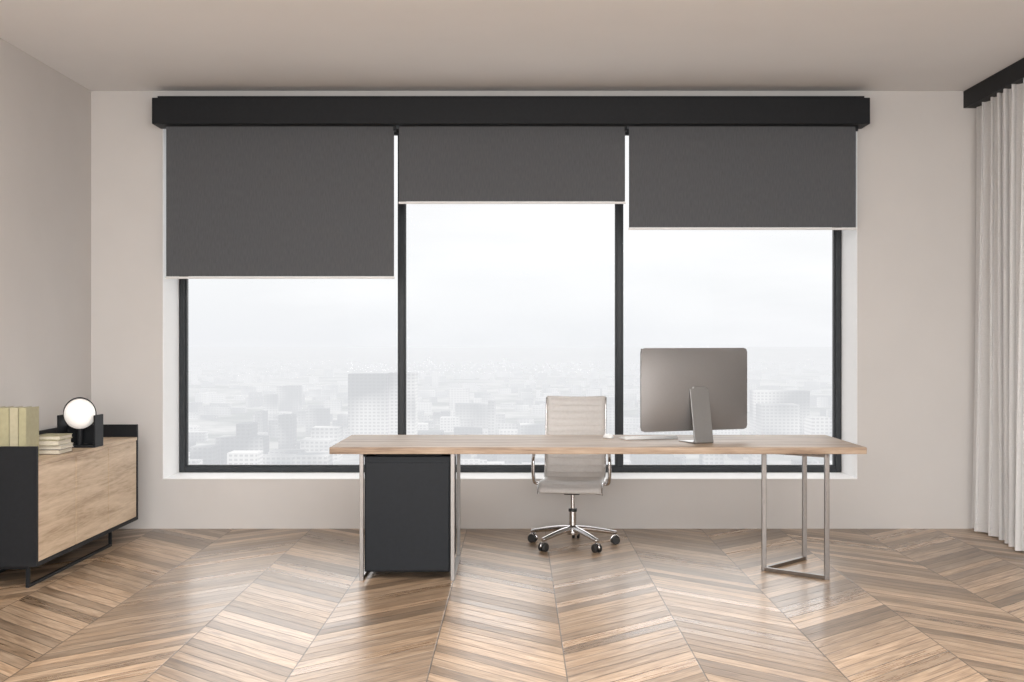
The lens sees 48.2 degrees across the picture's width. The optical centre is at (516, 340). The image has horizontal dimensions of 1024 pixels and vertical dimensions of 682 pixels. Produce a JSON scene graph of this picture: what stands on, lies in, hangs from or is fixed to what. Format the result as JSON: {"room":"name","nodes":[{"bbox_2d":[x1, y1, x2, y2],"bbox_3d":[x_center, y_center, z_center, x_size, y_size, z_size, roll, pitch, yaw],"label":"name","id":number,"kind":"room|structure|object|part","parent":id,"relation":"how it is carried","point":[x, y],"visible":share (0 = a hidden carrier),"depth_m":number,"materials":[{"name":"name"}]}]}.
{"room":"office","nodes":[
{"label":"office","id":0,"kind":"room"},
{"bbox_2d":[0,38,90,430],"bbox_3d":[-3.150,-0.223,3.340,0.200,3.134,10.680,0,0,0],"label":"wall","id":1,"kind":"structure","parent":0,"point":[45,114],"depth_m":7.36,"materials":[{"name":"paint"}]},
{"bbox_2d":[0,529,1023,681],"bbox_3d":[0.235,1.394,3.340,6.970,0.100,10.680,0,0,0],"label":"floor","id":2,"kind":"structure","parent":0,"point":[154,605],"depth_m":5.80,"materials":[{"name":"brown wood"}]},
{"bbox_2d":[0,424,137,587],"bbox_3d":[-2.823,0.958,7.030,0.446,0.772,1.660,0,0,0],"label":"sideboard","id":3,"kind":"object","parent":2,"relation":"on","point":[52,506],"visible":0.94,"depth_m":6.59,"materials":[{"name":"black paint"}]},
{"bbox_3d":[-2.823,0.898,6.211,0.446,0.652,0.022,0,0,0],"label":"panel","id":4,"kind":"part","parent":3,"relation":"part of","materials":[{"name":"black paint"}]},
{"bbox_2d":[0,406,38,456],"bbox_3d":[-2.861,0.513,6.415,0.297,0.287,0.170,0,0,0],"label":"upright books","id":5,"kind":"object","parent":3,"relation":"on","point":[19,426],"visible":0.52,"depth_m":6.33,"materials":[{"name":"beige paper"}]},
{"bbox_3d":[-3.037,0.898,7.030,0.018,0.652,1.616,0,0,0],"label":"panel","id":6,"kind":"part","parent":3,"relation":"part of","materials":[{"name":"black paint"}]},
{"bbox_2d":[39,433,72,454],"bbox_3d":[-2.723,0.604,6.718,0.163,0.107,0.205,0,0,0],"label":"stacked books","id":7,"kind":"object","parent":3,"relation":"on","point":[49,443],"visible":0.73,"depth_m":6.64,"materials":[{"name":"beige paper"}]},
{"bbox_3d":[-2.833,1.284,6.870,0.353,0.120,1.278,0,0,0],"label":"leg frame","id":8,"kind":"part","parent":3,"relation":"part of","materials":[{"name":"black paint"}]},
{"bbox_3d":[-2.615,0.941,6.493,0.022,0.521,0.525,0,0,0],"label":"door","id":9,"kind":"part","parent":3,"relation":"part of","materials":[{"name":"brown wood"}]},
{"bbox_2d":[57,397,102,447],"bbox_3d":[-2.715,0.503,7.110,0.236,0.308,0.186,0,0,0],"label":"table lamp","id":10,"kind":"object","parent":3,"relation":"on","point":[80,418],"visible":0.96,"depth_m":7.08,"materials":[{"name":"white glass"}]},
{"bbox_3d":[-2.715,0.592,7.110,0.040,0.101,0.040,0,0,0],"label":"globe stem","id":11,"kind":"part","parent":10,"relation":"part of","materials":[{"name":"black paint"}]},
{"bbox_3d":[-2.715,0.453,7.110,0.186,0.186,0.186,0,0,0],"label":"globe","id":12,"kind":"part","parent":10,"relation":"part of","materials":[{"name":"white glass"}]},
{"bbox_2d":[72,443,102,447],"bbox_3d":[-2.715,0.649,7.120,0.236,0.015,0.140,0,0,0],"label":"lamp base","id":13,"kind":"object","parent":10,"relation":"attached to","point":[75,445],"depth_m":7.05,"materials":[{"name":"black paint"}]},
{"bbox_2d":[93,414,102,444],"bbox_3d":[-2.603,0.550,7.120,0.012,0.184,0.140,0,0,0],"label":"bookend","id":14,"kind":"object","parent":10,"relation":"attached to","point":[97,419],"depth_m":7.11,"materials":[{"name":"black paint"}]},
{"bbox_3d":[-2.814,1.214,7.030,0.428,0.020,1.616,0,0,0],"label":"panel","id":15,"kind":"part","parent":3,"relation":"part of","materials":[{"name":"black paint"}]},
{"bbox_3d":[-2.615,0.941,7.030,0.022,0.521,0.525,0,0,0],"label":"door","id":16,"kind":"part","parent":3,"relation":"part of","materials":[{"name":"brown wood"}]},
{"bbox_3d":[-2.823,0.898,7.849,0.446,0.652,0.022,0,0,0],"label":"panel","id":17,"kind":"part","parent":3,"relation":"part of","materials":[{"name":"black paint"}]},
{"bbox_3d":[-2.615,0.941,7.567,0.022,0.521,0.525,0,0,0],"label":"door","id":18,"kind":"part","parent":3,"relation":"part of","materials":[{"name":"brown wood"}]},
{"bbox_2d":[528,396,619,552],"bbox_3d":[0.370,0.859,7.556,0.616,0.968,0.618,0,0,7],"label":"office chair","id":19,"kind":"object","parent":2,"relation":"on","point":[566,474],"visible":0.89,"depth_m":7.72,"materials":[{"name":"leather"}]},
{"bbox_3d":[0.170,0.678,7.581,0.012,0.590,0.604,0,0,7],"label":"rail","id":20,"kind":"part","parent":19,"relation":"part of","materials":[{"name":"silver metal"}]},
{"bbox_3d":[0.221,1.246,7.586,0.280,0.069,0.046,0,0,25],"label":"star leg","id":21,"kind":"part","parent":19,"relation":"part of","materials":[{"name":"silver metal"}]},
{"bbox_3d":[0.257,1.246,7.404,0.046,0.069,0.280,0,0,43],"label":"star leg","id":22,"kind":"part","parent":19,"relation":"part of","materials":[{"name":"silver metal"}]},
{"bbox_3d":[0.370,0.674,7.556,0.400,0.596,0.618,0,0,7],"label":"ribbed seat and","id":23,"kind":"part","parent":19,"relation":"part of","materials":[{"name":"leather"}]},
{"bbox_3d":[0.442,1.246,7.380,0.046,0.069,0.280,0,0,-29],"label":"star leg","id":24,"kind":"part","parent":19,"relation":"part of","materials":[{"name":"silver metal"}]},
{"bbox_3d":[0.522,1.246,7.551,0.280,0.069,0.046,0,0,-11],"label":"star leg","id":25,"kind":"part","parent":19,"relation":"part of","materials":[{"name":"silver metal"}]},
{"bbox_3d":[0.571,0.678,7.532,0.012,0.590,0.604,0,0,7],"label":"rail","id":26,"kind":"part","parent":19,"relation":"part of","materials":[{"name":"silver metal"}]},
{"bbox_2d":[329,435,866,580],"bbox_3d":[0.454,0.969,6.827,3.003,0.750,0.865,0,0,0],"label":"desk","id":27,"kind":"object","parent":2,"relation":"on","point":[410,480],"visible":1,"depth_m":6.43,"materials":[{"name":"brown wood"}]},
{"bbox_3d":[-0.872,0.988,6.750,0.022,0.712,0.670,0,0,0],"label":"pedestal frame","id":28,"kind":"part","parent":27,"relation":"part of","materials":[{"name":"metal"}]},
{"bbox_3d":[-0.617,0.987,6.435,0.467,0.605,0.010,0,0,0],"label":"pedestal drawer","id":29,"kind":"part","parent":27,"relation":"part of","materials":[{"name":"black wood"}]},
{"bbox_3d":[-0.361,0.988,6.750,0.022,0.712,0.670,0,0,0],"label":"pedestal frame","id":30,"kind":"part","parent":27,"relation":"part of","materials":[{"name":"metal"}]},
{"bbox_2d":[603,433,613,437],"bbox_3d":[0.560,0.581,7.020,0.062,0.025,0.112,0,0,-8],"label":"computer mouse","id":31,"kind":"object","parent":27,"relation":"on","point":[607,435],"visible":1,"depth_m":6.98,"materials":[{"name":"white plastic"}]},
{"bbox_2d":[619,435,677,439],"bbox_3d":[0.800,0.584,6.970,0.340,0.018,0.116,0,0,-14],"label":"keyboard","id":32,"kind":"object","parent":27,"relation":"on","point":[673,436],"visible":1,"depth_m":6.91,"materials":[{"name":"white plastic"}]},
{"bbox_2d":[640,348,746,443],"bbox_3d":[1.050,0.318,6.718,0.710,0.553,0.197,0,0,-21],"label":"computer monitor","id":33,"kind":"object","parent":27,"relation":"on","point":[701,391],"visible":1,"depth_m":6.67,"materials":[{"name":"metal"}]},
{"bbox_3d":[1.445,0.989,6.700,0.026,0.711,0.026,0,0,0],"label":"steel post","id":34,"kind":"part","parent":27,"relation":"part of","materials":[{"name":"grey metal"}]},
{"bbox_3d":[1.765,0.989,7.030,0.026,0.711,0.026,0,0,0],"label":"steel post","id":35,"kind":"part","parent":27,"relation":"part of","materials":[{"name":"grey metal"}]},
{"bbox_3d":[1.745,0.989,6.450,0.026,0.711,0.026,0,0,0],"label":"steel post","id":36,"kind":"part","parent":27,"relation":"part of","materials":[{"name":"grey metal"}]},
{"bbox_2d":[0,0,1023,90],"bbox_3d":[0.235,-1.865,3.340,6.970,0.150,10.680,0,0,0],"label":"ceiling","id":37,"kind":"structure","parent":0,"point":[99,45],"depth_m":6.94,"materials":[{"name":"paint"}]},
{"bbox_2d":[963,58,1023,550],"bbox_3d":[3.341,-0.228,5.199,0.354,3.120,5.998,0,0,0],"label":"curtain","id":38,"kind":"object","parent":37,"relation":"hanging from","point":[998,438],"visible":1,"depth_m":7.67,"materials":[{"name":"white fabric"}]},
{"bbox_2d":[91,91,976,528],"bbox_3d":[0.235,-0.223,8.440,6.570,3.134,0.480,0,0,0],"label":"wall","id":39,"kind":"structure","parent":0,"point":[916,153],"depth_m":8.20,"materials":[{"name":"paint"}]},
{"bbox_2d":[165,126,395,278],"bbox_3d":[-1.671,-0.979,8.105,1.630,1.077,0.030,0,0,0],"label":"roller blind","id":40,"kind":"object","parent":39,"relation":"attached to","point":[241,201],"visible":1,"depth_m":8.10,"materials":[{"name":"fabric"}]},
{"bbox_2d":[163,129,856,478],"bbox_3d":[-0.050,-0.308,8.388,4.972,2.595,0.384,0,0,0],"label":"trim","id":41,"kind":"structure","parent":39,"relation":"attached to","point":[849,237],"depth_m":8.38,"materials":[{"name":"white paint"}]},
{"bbox_2d":[179,129,840,471],"bbox_3d":[-0.050,-0.308,8.615,4.964,2.587,0.070,0,0,0],"label":"frame","id":42,"kind":"object","parent":39,"relation":"attached to","point":[182,468],"visible":0.42,"depth_m":8.58,"materials":[{"name":"metal"}]},
{"bbox_2d":[185,133,834,466],"bbox_3d":[-0.050,-0.308,8.620,4.880,2.503,0.040,0,0,0],"label":"window","id":43,"kind":"structure","parent":39,"relation":"in","point":[395,134],"depth_m":8.60,"materials":[{"name":"metal"}]},
{"bbox_2d":[152,96,869,128],"bbox_3d":[-0.042,-1.625,8.100,5.020,0.213,0.199,0,0,0],"label":"pelmet","id":44,"kind":"object","parent":39,"relation":"attached to","point":[167,111],"visible":0.98,"depth_m":8.00,"materials":[{"name":"black paint"}]},
{"bbox_3d":[-0.043,-1.716,8.145,4.995,0.030,0.109,0,0,0],"label":"ceiling rail","id":45,"kind":"part","parent":44,"relation":"part of","materials":[{"name":"black paint"}]},
{"bbox_2d":[398,126,626,203],"bbox_3d":[-0.030,-1.244,8.105,1.616,0.547,0.030,0,0,0],"label":"roller blind","id":46,"kind":"object","parent":39,"relation":"attached to","point":[436,163],"visible":1,"depth_m":8.10,"materials":[{"name":"fabric"}]},
{"bbox_2d":[628,126,857,229],"bbox_3d":[1.599,-1.151,8.105,1.623,0.731,0.030,0,0,0],"label":"roller blind","id":47,"kind":"object","parent":39,"relation":"attached to","point":[679,176],"visible":1,"depth_m":8.10,"materials":[{"name":"fabric"}]},
{"label":"outside","id":48,"kind":"structure","parent":0,"visible":0},
{"bbox_2d":[188,347,831,464],"bbox_3d":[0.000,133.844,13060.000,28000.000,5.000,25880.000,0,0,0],"label":"ground","id":49,"kind":"structure","parent":48,"point":[225,424],"depth_m":4359.39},
{"bbox_2d":[188,348,831,358],"bbox_3d":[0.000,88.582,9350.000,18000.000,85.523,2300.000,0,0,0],"label":"hills","id":50,"kind":"structure","parent":49,"relation":"on","point":[752,353],"depth_m":8635.88,"materials":[{"name":"grey"}]},
{"bbox_2d":[188,358,831,464],"bbox_3d":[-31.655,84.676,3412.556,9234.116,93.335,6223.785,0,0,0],"label":"city buildings","id":51,"kind":"structure","parent":49,"relation":"on","point":[371,398],"depth_m":1586.59}
]}

